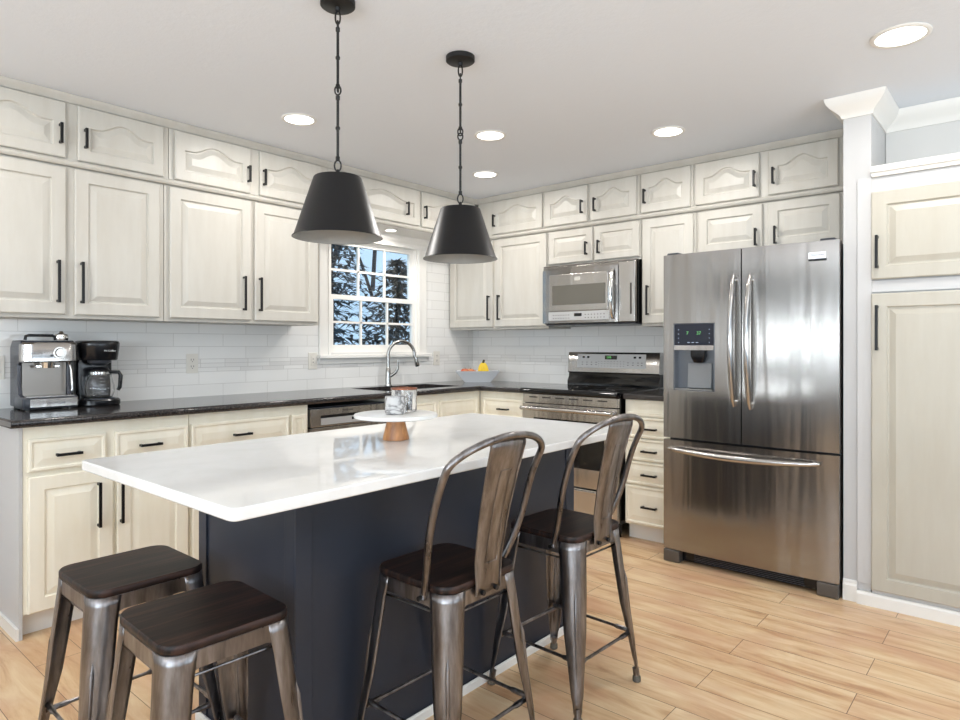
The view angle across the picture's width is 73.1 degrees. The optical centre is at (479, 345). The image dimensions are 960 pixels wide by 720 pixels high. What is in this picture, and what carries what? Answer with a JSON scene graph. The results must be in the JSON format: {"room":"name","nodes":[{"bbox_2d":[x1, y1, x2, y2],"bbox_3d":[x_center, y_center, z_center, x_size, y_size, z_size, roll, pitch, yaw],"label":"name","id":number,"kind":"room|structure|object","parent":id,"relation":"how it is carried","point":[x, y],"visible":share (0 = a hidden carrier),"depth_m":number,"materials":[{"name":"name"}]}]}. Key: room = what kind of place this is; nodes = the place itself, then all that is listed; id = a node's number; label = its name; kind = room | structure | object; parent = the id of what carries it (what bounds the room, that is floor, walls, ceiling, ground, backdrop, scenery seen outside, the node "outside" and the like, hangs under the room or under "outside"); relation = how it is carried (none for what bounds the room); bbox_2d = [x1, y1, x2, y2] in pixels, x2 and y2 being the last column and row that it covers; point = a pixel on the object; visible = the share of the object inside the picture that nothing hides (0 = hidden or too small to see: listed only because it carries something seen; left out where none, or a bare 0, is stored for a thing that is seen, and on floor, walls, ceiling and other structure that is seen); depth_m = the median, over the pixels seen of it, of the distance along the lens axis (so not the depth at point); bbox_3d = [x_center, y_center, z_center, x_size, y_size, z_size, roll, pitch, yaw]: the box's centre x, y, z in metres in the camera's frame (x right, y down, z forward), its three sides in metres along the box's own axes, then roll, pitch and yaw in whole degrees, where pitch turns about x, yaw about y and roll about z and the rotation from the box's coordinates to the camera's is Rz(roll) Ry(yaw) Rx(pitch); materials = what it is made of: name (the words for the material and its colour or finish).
{"room":"kitchen","nodes":[
{"label":"kitchen","id":0,"kind":"room"},
{"bbox_2d":[331,352,416,354],"bbox_3d":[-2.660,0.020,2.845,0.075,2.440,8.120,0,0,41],"label":"window sill","id":1,"kind":"structure","parent":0,"point":[354,352],"depth_m":4.93,"materials":[{"name":"white paint"}]},
{"bbox_2d":[0,356,4,379],"bbox_3d":[-2.345,0.110,3.135,0.007,0.116,0.072,0,0,41],"label":"wall outlet","id":2,"kind":"object","parent":1,"relation":"attached to","point":[2,358],"visible":1,"depth_m":3.15,"materials":[{"name":"beige plastic"}]},
{"bbox_2d":[0,154,162,321],"bbox_3d":[-2.084,-0.491,3.173,0.366,0.727,0.927,0,0,41],"label":"upper cabinet","id":3,"kind":"object","parent":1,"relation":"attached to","point":[76,244],"visible":1,"depth_m":3.12,"materials":[{"name":"beige paint"}]},
{"bbox_2d":[0,86,167,182],"bbox_3d":[-2.076,-1.023,3.182,0.366,0.274,0.951,0,0,41],"label":"upper cabinet","id":4,"kind":"object","parent":1,"relation":"attached to","point":[29,122],"visible":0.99,"depth_m":3.12,"materials":[{"name":"beige paint"}]},
{"bbox_2d":[186,354,197,372],"bbox_3d":[-1.718,0.110,3.864,0.007,0.116,0.072,0,0,41],"label":"wall outlet","id":5,"kind":"object","parent":1,"relation":"attached to","point":[191,359],"visible":1,"depth_m":3.86,"materials":[{"name":"beige plastic"}]},
{"bbox_2d":[144,184,317,325],"bbox_3d":[-1.462,-0.491,3.898,0.366,0.727,0.975,0,0,41],"label":"upper cabinet","id":6,"kind":"object","parent":1,"relation":"attached to","point":[227,260],"visible":0.94,"depth_m":3.72,"materials":[{"name":"beige paint"}]},
{"bbox_2d":[0,261,472,408],"bbox_3d":[-1.560,-0.265,4.061,0.008,1.190,4.600,0,0,41],"label":"backsplash","id":7,"kind":"structure","parent":1,"relation":"attached to","point":[232,359],"depth_m":4.07,"materials":[{"name":"tile"}]},
{"bbox_2d":[160,128,327,209],"bbox_3d":[-1.431,-1.023,3.934,0.366,0.274,1.023,0,0,41],"label":"upper cabinet","id":8,"kind":"object","parent":1,"relation":"attached to","point":[195,159],"visible":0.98,"depth_m":3.73,"materials":[{"name":"beige paint"}]},
{"bbox_2d":[308,352,316,368],"bbox_3d":[-1.165,0.110,4.508,0.009,0.116,0.072,0,0,41],"label":"wall outlet","id":9,"kind":"object","parent":1,"relation":"attached to","point":[312,357],"visible":1,"depth_m":4.50,"materials":[{"name":"beige plastic"}]},
{"bbox_2d":[317,232,431,363],"bbox_3d":[-0.796,-0.363,4.962,0.140,0.995,1.102,0,0,41],"label":"window","id":10,"kind":"structure","parent":1,"relation":"in","point":[415,249],"depth_m":5.01,"materials":[{"name":"white paint"}]},
{"bbox_2d":[328,168,474,229],"bbox_3d":[-0.619,-1.023,4.878,0.366,0.274,1.460,0,0,41],"label":"upper cabinet","id":11,"kind":"object","parent":1,"relation":"attached to","point":[388,202],"visible":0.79,"depth_m":4.72,"materials":[{"name":"beige paint"}]},
{"bbox_2d":[377,223,431,240],"bbox_3d":[-0.559,-0.871,4.989,0.315,0.029,1.850,0,0,41],"label":"soffit","id":12,"kind":"structure","parent":1,"relation":"attached to","point":[401,231],"depth_m":4.92,"materials":[{"name":"white paint"}]},
{"bbox_2d":[384,229,397,231],"bbox_3d":[-0.661,-0.852,4.806,0.098,0.007,0.098,0,0,41],"label":"soffit light","id":13,"kind":"object","parent":12,"relation":"in","point":[386,230],"visible":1,"depth_m":4.80,"materials":[{"name":"white paint"}]},
{"bbox_2d":[433,351,439,364],"bbox_3d":[-0.364,0.110,5.441,0.007,0.116,0.072,0,0,41],"label":"wall outlet","id":14,"kind":"object","parent":1,"relation":"attached to","point":[436,354],"visible":1,"depth_m":5.44,"materials":[{"name":"beige plastic"}]},
{"bbox_2d":[0,0,959,198],"bbox_3d":[-0.022,-1.230,0.578,7.120,0.060,8.120,0,0,41],"label":"ceiling","id":15,"kind":"structure","parent":0,"point":[576,89],"depth_m":2.85,"materials":[{"name":"white paint"}]},
{"bbox_2d":[281,113,316,125],"bbox_3d":[-0.959,-1.196,3.433,0.183,0.007,0.183,0,0,41],"label":"recessed light","id":16,"kind":"object","parent":15,"relation":"in","point":[300,119],"visible":1,"depth_m":3.43,"materials":[{"name":"white paint"}]},
{"bbox_2d":[292,0,382,244],"bbox_3d":[-0.496,-0.787,2.257,0.310,0.826,0.310,0,0,41],"label":"pendant lamp","id":17,"kind":"object","parent":15,"relation":"hanging from","point":[336,209],"visible":1,"depth_m":2.18,"materials":[{"name":"black metal"}]},
{"bbox_2d":[0,75,842,206],"bbox_3d":[-0.098,-1.180,3.137,2.797,0.038,3.463,0,0,41],"label":"trim","id":18,"kind":"structure","parent":15,"relation":"attached to","point":[7,82],"depth_m":3.89,"materials":[{"name":"beige paint"}]},
{"bbox_2d":[423,50,496,263],"bbox_3d":[-0.082,-0.779,2.695,0.310,0.842,0.310,0,0,41],"label":"pendant lamp","id":19,"kind":"object","parent":15,"relation":"hanging from","point":[460,235],"visible":1,"depth_m":2.62,"materials":[{"name":"black metal"}]},
{"bbox_2d":[472,171,497,177],"bbox_3d":[0.037,-1.196,4.540,0.183,0.007,0.183,0,0,41],"label":"recessed light","id":20,"kind":"object","parent":15,"relation":"in","point":[479,174],"visible":1,"depth_m":4.53,"materials":[{"name":"white paint"}]},
{"bbox_2d":[474,130,505,140],"bbox_3d":[0.059,-1.196,3.697,0.183,0.007,0.183,0,0,41],"label":"recessed light","id":21,"kind":"object","parent":15,"relation":"in","point":[485,135],"visible":1,"depth_m":3.69,"materials":[{"name":"white paint"}]},
{"bbox_2d":[651,126,684,136],"bbox_3d":[1.056,-1.196,3.631,0.183,0.007,0.183,0,0,41],"label":"recessed light","id":22,"kind":"object","parent":15,"relation":"in","point":[666,131],"visible":1,"depth_m":3.62,"materials":[{"name":"white paint"}]},
{"bbox_2d":[869,22,932,48],"bbox_3d":[1.629,-1.196,2.508,0.207,0.007,0.207,0,0,41],"label":"recessed light","id":23,"kind":"object","parent":15,"relation":"in","point":[901,35],"visible":1,"depth_m":2.50,"materials":[{"name":"white paint"}]},
{"bbox_2d":[0,523,959,719],"bbox_3d":[-0.022,1.270,0.578,7.120,0.060,8.120,0,0,41],"label":"floor","id":24,"kind":"structure","parent":0,"point":[712,643],"depth_m":2.52,"materials":[{"name":"brown wood"}]},
{"bbox_2d":[0,426,21,641],"bbox_3d":[-2.158,0.793,2.906,0.601,0.893,0.024,0,0,41],"label":"end panel","id":25,"kind":"object","parent":24,"relation":"on","point":[10,439],"visible":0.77,"depth_m":2.79,"materials":[{"name":"grey paint"}]},
{"bbox_2d":[22,415,187,634],"bbox_3d":[-1.903,0.793,3.167,0.649,0.893,0.702,0,0,41],"label":"base cabinet","id":26,"kind":"object","parent":24,"relation":"on","point":[71,514],"visible":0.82,"depth_m":2.88,"materials":[{"name":"beige paint"}]},
{"bbox_2d":[0,380,560,428],"bbox_3d":[-0.843,0.327,4.094,1.048,0.035,3.612,0,0,41],"label":"countertop","id":27,"kind":"structure","parent":26,"relation":"on","point":[11,418],"depth_m":3.50,"materials":[{"name":"stone"}]},
{"bbox_2d":[10,331,77,410],"bbox_3d":[-2.141,0.119,3.187,0.242,0.379,0.240,0,0,41],"label":"espresso machine","id":28,"kind":"object","parent":27,"relation":"on","point":[40,371],"visible":1,"depth_m":3.14,"materials":[{"name":"grey metal"}]},
{"bbox_2d":[74,341,122,406],"bbox_3d":[-1.984,0.143,3.362,0.211,0.332,0.200,0,0,44],"label":"coffee maker","id":29,"kind":"object","parent":27,"relation":"on","point":[94,385],"visible":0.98,"depth_m":3.30,"materials":[{"name":"black plastic"}]},
{"bbox_2d":[384,340,419,385],"bbox_3d":[-0.596,0.134,4.979,0.288,0.352,0.071,0,0,-32],"label":"faucet","id":30,"kind":"object","parent":27,"relation":"on","point":[388,374],"visible":1,"depth_m":4.92,"materials":[{"name":"silver metal"}]},
{"bbox_2d":[455,370,499,381],"bbox_3d":[-0.020,0.262,5.422,0.370,0.094,0.200,0,0,0],"label":"fruit bowl","id":31,"kind":"object","parent":27,"relation":"on","point":[466,376],"visible":0.99,"depth_m":5.34,"materials":[{"name":"white ceramic"}]},
{"bbox_2d":[478,360,488,370],"bbox_3d":[0.028,0.192,5.394,0.094,0.143,0.041,0,0,0],"label":"banana bunch","id":32,"kind":"object","parent":31,"relation":"in","point":[483,366],"visible":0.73,"depth_m":5.38,"materials":[{"name":"yellow food"}]},
{"bbox_2d":[38,545,223,719],"bbox_3d":[-1.025,0.944,1.904,0.409,0.591,0.409,0,0,41],"label":"bar stool","id":33,"kind":"object","parent":24,"relation":"on","point":[101,587],"visible":0.69,"depth_m":1.83,"materials":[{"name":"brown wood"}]},
{"bbox_2d":[105,581,302,719],"bbox_3d":[-0.675,0.944,1.587,0.409,0.591,0.409,0,0,43],"label":"bar stool","id":34,"kind":"object","parent":24,"relation":"on","point":[174,636],"visible":1,"depth_m":1.54,"materials":[{"name":"brown wood"}]},
{"bbox_2d":[188,405,307,559],"bbox_3d":[-1.444,0.793,3.701,0.649,0.893,0.698,0,0,41],"label":"base cabinet","id":35,"kind":"object","parent":24,"relation":"on","point":[239,425],"visible":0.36,"depth_m":3.43,"materials":[{"name":"beige paint"}]},
{"bbox_2d":[308,400,386,432],"bbox_3d":[-1.020,0.806,4.201,0.604,0.868,0.600,0,0,41],"label":"dishwasher","id":36,"kind":"object","parent":24,"relation":"on","point":[337,415],"visible":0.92,"depth_m":3.96,"materials":[{"name":"grey metal"}]},
{"bbox_2d":[195,448,573,719],"bbox_3d":[-0.259,0.803,2.494,0.575,0.874,1.428,0,0,41],"label":"kitchen island","id":37,"kind":"object","parent":24,"relation":"on","point":[322,561],"visible":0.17,"depth_m":2.00,"materials":[{"name":"grey paint"}]},
{"bbox_2d":[82,413,631,521],"bbox_3d":[-0.272,0.350,2.265,0.877,0.028,1.737,0,0,41],"label":"island countertop","id":38,"kind":"structure","parent":37,"relation":"on","point":[235,481],"depth_m":1.87,"materials":[{"name":"white stone"}]},
{"bbox_2d":[354,410,437,440],"bbox_3d":[-0.299,0.289,2.300,0.296,0.093,0.296,0,0,41],"label":"cake stand","id":39,"kind":"object","parent":38,"relation":"on","point":[395,429],"visible":0.94,"depth_m":2.26,"materials":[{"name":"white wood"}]},
{"bbox_2d":[385,396,405,414],"bbox_3d":[-0.297,0.211,2.271,0.072,0.062,0.072,0,0,41],"label":"candle","id":40,"kind":"object","parent":39,"relation":"on","point":[394,405],"visible":1,"depth_m":2.24,"materials":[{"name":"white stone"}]},
{"bbox_2d":[391,387,416,411],"bbox_3d":[-0.279,0.199,2.374,0.098,0.086,0.098,0,0,41],"label":"glass jar","id":41,"kind":"object","parent":39,"relation":"on","point":[410,393],"visible":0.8,"depth_m":2.34,"materials":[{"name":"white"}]},
{"bbox_2d":[371,391,479,416],"bbox_3d":[-0.525,0.793,4.795,0.617,0.893,0.934,0,0,41],"label":"base cabinet","id":42,"kind":"object","parent":24,"relation":"on","point":[447,404],"visible":0.08,"depth_m":4.70,"materials":[{"name":"beige paint"}]},
{"bbox_2d":[358,431,544,719],"bbox_3d":[-0.078,0.737,1.909,0.464,1.005,0.423,0,0,41],"label":"bar stool","id":43,"kind":"object","parent":24,"relation":"on","point":[445,578],"visible":1,"depth_m":1.80,"materials":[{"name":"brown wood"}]},
{"bbox_2d":[480,391,522,417],"bbox_3d":[0.350,0.793,5.022,0.446,0.893,0.649,0,0,41],"label":"base cabinet","id":44,"kind":"object","parent":24,"relation":"on","point":[491,402],"visible":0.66,"depth_m":4.81,"materials":[{"name":"beige paint"}]},
{"bbox_2d":[488,414,644,719],"bbox_3d":[0.331,0.737,2.360,0.464,1.005,0.423,0,0,43],"label":"bar stool","id":45,"kind":"object","parent":24,"relation":"on","point":[567,536],"visible":0.96,"depth_m":2.25,"materials":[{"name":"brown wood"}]},
{"bbox_2d":[519,352,662,536],"bbox_3d":[0.785,0.647,4.589,0.772,1.186,0.720,0,0,41],"label":"range","id":46,"kind":"object","parent":24,"relation":"on","point":[589,402],"visible":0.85,"depth_m":4.45,"materials":[{"name":"silver glass"}]},
{"bbox_2d":[519,384,658,398],"bbox_3d":[0.770,0.321,4.572,0.772,0.037,0.618,0,0,41],"label":"cooktop","id":47,"kind":"object","parent":46,"relation":"in","point":[563,391],"depth_m":4.45,"materials":[{"name":"black glass"}]},
{"bbox_2d":[625,399,669,542],"bbox_3d":[1.247,0.793,4.251,0.352,0.893,0.649,0,0,41],"label":"base cabinet","id":48,"kind":"object","parent":24,"relation":"on","point":[644,486],"visible":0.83,"depth_m":4.05,"materials":[{"name":"beige paint"}]},
{"bbox_2d":[623,389,663,400],"bbox_3d":[1.251,0.327,4.257,0.360,0.035,0.636,0,0,41],"label":"countertop","id":49,"kind":"structure","parent":48,"relation":"on","point":[652,395],"depth_m":4.07,"materials":[{"name":"stone"}]},
{"bbox_2d":[664,237,842,598],"bbox_3d":[1.633,0.355,3.707,0.905,1.766,0.916,0,0,41],"label":"refrigerator","id":50,"kind":"object","parent":24,"relation":"on","point":[753,336],"visible":0.99,"depth_m":3.37,"materials":[{"name":"grey metal"}]},
{"bbox_2d":[857,153,959,626],"bbox_3d":[2.549,0.198,2.973,1.300,2.083,0.836,0,0,41],"label":"pantry cabinet","id":51,"kind":"object","parent":24,"relation":"on","point":[908,212],"visible":1,"depth_m":2.96,"materials":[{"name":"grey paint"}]},
{"bbox_2d":[843,114,885,591],"bbox_3d":[2.085,0.020,3.434,0.118,2.439,0.798,0,0,41],"label":"wall column","id":52,"kind":"structure","parent":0,"point":[864,140],"depth_m":3.15,"materials":[{"name":"grey paint"}]},
{"bbox_2d":[843,578,856,601],"bbox_3d":[1.797,1.190,3.144,0.060,0.100,0.016,0,0,41],"label":"baseboard","id":53,"kind":"structure","parent":52,"relation":"attached to","point":[849,586],"depth_m":3.14,"materials":[{"name":"white paint"}]},
{"bbox_2d":[886,120,959,163],"bbox_3d":[2.655,-1.022,2.959,1.362,0.354,0.060,0,0,41],"label":"wall","id":54,"kind":"structure","parent":0,"point":[940,139],"depth_m":3.27,"materials":[{"name":"white paint"}]},
{"bbox_2d":[824,86,959,132],"bbox_3d":[2.441,-1.152,2.857,1.554,0.094,0.532,0,0,41],"label":"trim","id":55,"kind":"structure","parent":54,"relation":"attached to","point":[879,102],"depth_m":3.17,"materials":[{"name":"white paint"}]},
{"bbox_3d":[2.630,0.020,3.573,7.000,2.440,0.120,0,0,41],"label":"wall","id":56,"kind":"structure","parent":0,"visible":0},
{"bbox_2d":[450,232,570,330],"bbox_3d":[0.217,-0.491,5.323,1.016,0.727,0.366,0,0,41],"label":"upper cabinet","id":57,"kind":"object","parent":56,"relation":"attached to","point":[505,293],"visible":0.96,"depth_m":5.14,"materials":[{"name":"beige paint"}]},
{"bbox_2d":[0,147,842,239],"bbox_3d":[-0.098,-0.871,3.137,2.797,0.029,3.463,0,0,41],"label":"trim","id":58,"kind":"structure","parent":57,"relation":"attached to","point":[6,151],"depth_m":3.78,"materials":[{"name":"beige paint"}]},
{"bbox_2d":[478,193,551,239],"bbox_3d":[0.323,-1.023,5.232,0.661,0.274,0.366,0,0,41],"label":"upper cabinet","id":59,"kind":"object","parent":56,"relation":"attached to","point":[524,213],"visible":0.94,"depth_m":5.08,"materials":[{"name":"beige paint"}]},
{"bbox_2d":[473,325,663,388],"bbox_3d":[0.767,0.085,5.089,2.182,0.490,0.008,0,0,41],"label":"backsplash","id":60,"kind":"structure","parent":56,"relation":"attached to","point":[536,356],"depth_m":5.26,"materials":[{"name":"tile"}]},
{"bbox_2d":[544,175,645,230],"bbox_3d":[0.875,-1.023,4.758,0.786,0.274,0.366,0,0,41],"label":"upper cabinet","id":61,"kind":"object","parent":56,"relation":"attached to","point":[615,198],"visible":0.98,"depth_m":4.62,"materials":[{"name":"beige paint"}]},
{"bbox_2d":[549,219,641,265],"bbox_3d":[0.893,-0.720,4.742,0.760,0.270,0.366,0,0,41],"label":"upper cabinet","id":62,"kind":"object","parent":56,"relation":"attached to","point":[619,240],"visible":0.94,"depth_m":4.60,"materials":[{"name":"beige paint"}]},
{"bbox_2d":[543,258,641,326],"bbox_3d":[0.858,-0.362,4.699,0.752,0.443,0.457,0,0,41],"label":"microwave","id":63,"kind":"object","parent":62,"relation":"attached to","point":[602,293],"visible":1,"depth_m":4.53,"materials":[{"name":"silver glass"}]},
{"bbox_2d":[640,165,696,217],"bbox_3d":[1.317,-1.023,4.378,0.372,0.274,0.366,0,0,41],"label":"upper cabinet","id":64,"kind":"object","parent":56,"relation":"attached to","point":[669,189],"visible":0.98,"depth_m":4.26,"materials":[{"name":"beige paint"}]},
{"bbox_2d":[642,212,696,326],"bbox_3d":[1.329,-0.491,4.368,0.380,0.727,0.366,0,0,41],"label":"upper cabinet","id":65,"kind":"object","parent":56,"relation":"attached to","point":[677,233],"visible":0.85,"depth_m":4.29,"materials":[{"name":"beige paint"}]},
{"bbox_2d":[694,137,842,210],"bbox_3d":[1.819,-1.023,3.947,0.944,0.274,0.366,0,0,41],"label":"upper cabinet","id":66,"kind":"object","parent":56,"relation":"attached to","point":[819,164],"visible":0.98,"depth_m":3.83,"materials":[{"name":"beige paint"}]},
{"bbox_2d":[697,192,842,251],"bbox_3d":[1.826,-0.708,3.941,0.924,0.295,0.366,0,0,41],"label":"upper cabinet","id":67,"kind":"object","parent":56,"relation":"attached to","point":[815,217],"visible":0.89,"depth_m":3.83,"materials":[{"name":"beige paint"}]},
{"label":"outside","id":68,"kind":"structure","parent":0,"visible":0},
{"bbox_3d":[-8.792,2.090,26.493,39.800,0.100,40.000,0,0,41],"label":"ground","id":69,"kind":"structure","parent":68,"visible":0},
{"bbox_2d":[333,245,341,262],"bbox_3d":[-2.822,-2.964,15.228,4.990,10.026,3.229,0,0,-28],"label":"bare tree","id":70,"kind":"object","parent":69,"relation":"on","point":[335,250],"visible":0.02,"depth_m":14.94,"materials":[{"name":"grey plant"}]},
{"bbox_2d":[333,311,349,344],"bbox_3d":[-2.522,0.322,8.462,3.530,3.801,3.470,0,0,41],"label":"evergreen tree","id":71,"kind":"object","parent":69,"relation":"on","point":[334,329],"visible":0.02,"depth_m":8.68,"materials":[{"name":"grey plant"}]},
{"bbox_2d":[331,244,403,344],"bbox_3d":[-2.623,-0.028,10.819,3.955,4.645,4.226,0,0,-1],"label":"evergreen tree","id":72,"kind":"object","parent":69,"relation":"on","point":[334,285],"visible":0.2,"depth_m":10.91,"materials":[{"name":"grey plant"}]},
{"bbox_2d":[348,257,409,344],"bbox_3d":[-1.405,0.357,11.745,3.761,3.874,3.785,0,0,-24],"label":"evergreen tree","id":73,"kind":"object","parent":69,"relation":"on","point":[396,290],"visible":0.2,"depth_m":11.65,"materials":[{"name":"grey plant"}]},
{"bbox_2d":[355,250,402,344],"bbox_3d":[-2.820,-2.263,15.379,5.388,8.624,4.373,0,0,-11],"label":"bare tree","id":74,"kind":"object","parent":69,"relation":"on","point":[374,256],"visible":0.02,"depth_m":15.70,"materials":[{"name":"grey plant"}]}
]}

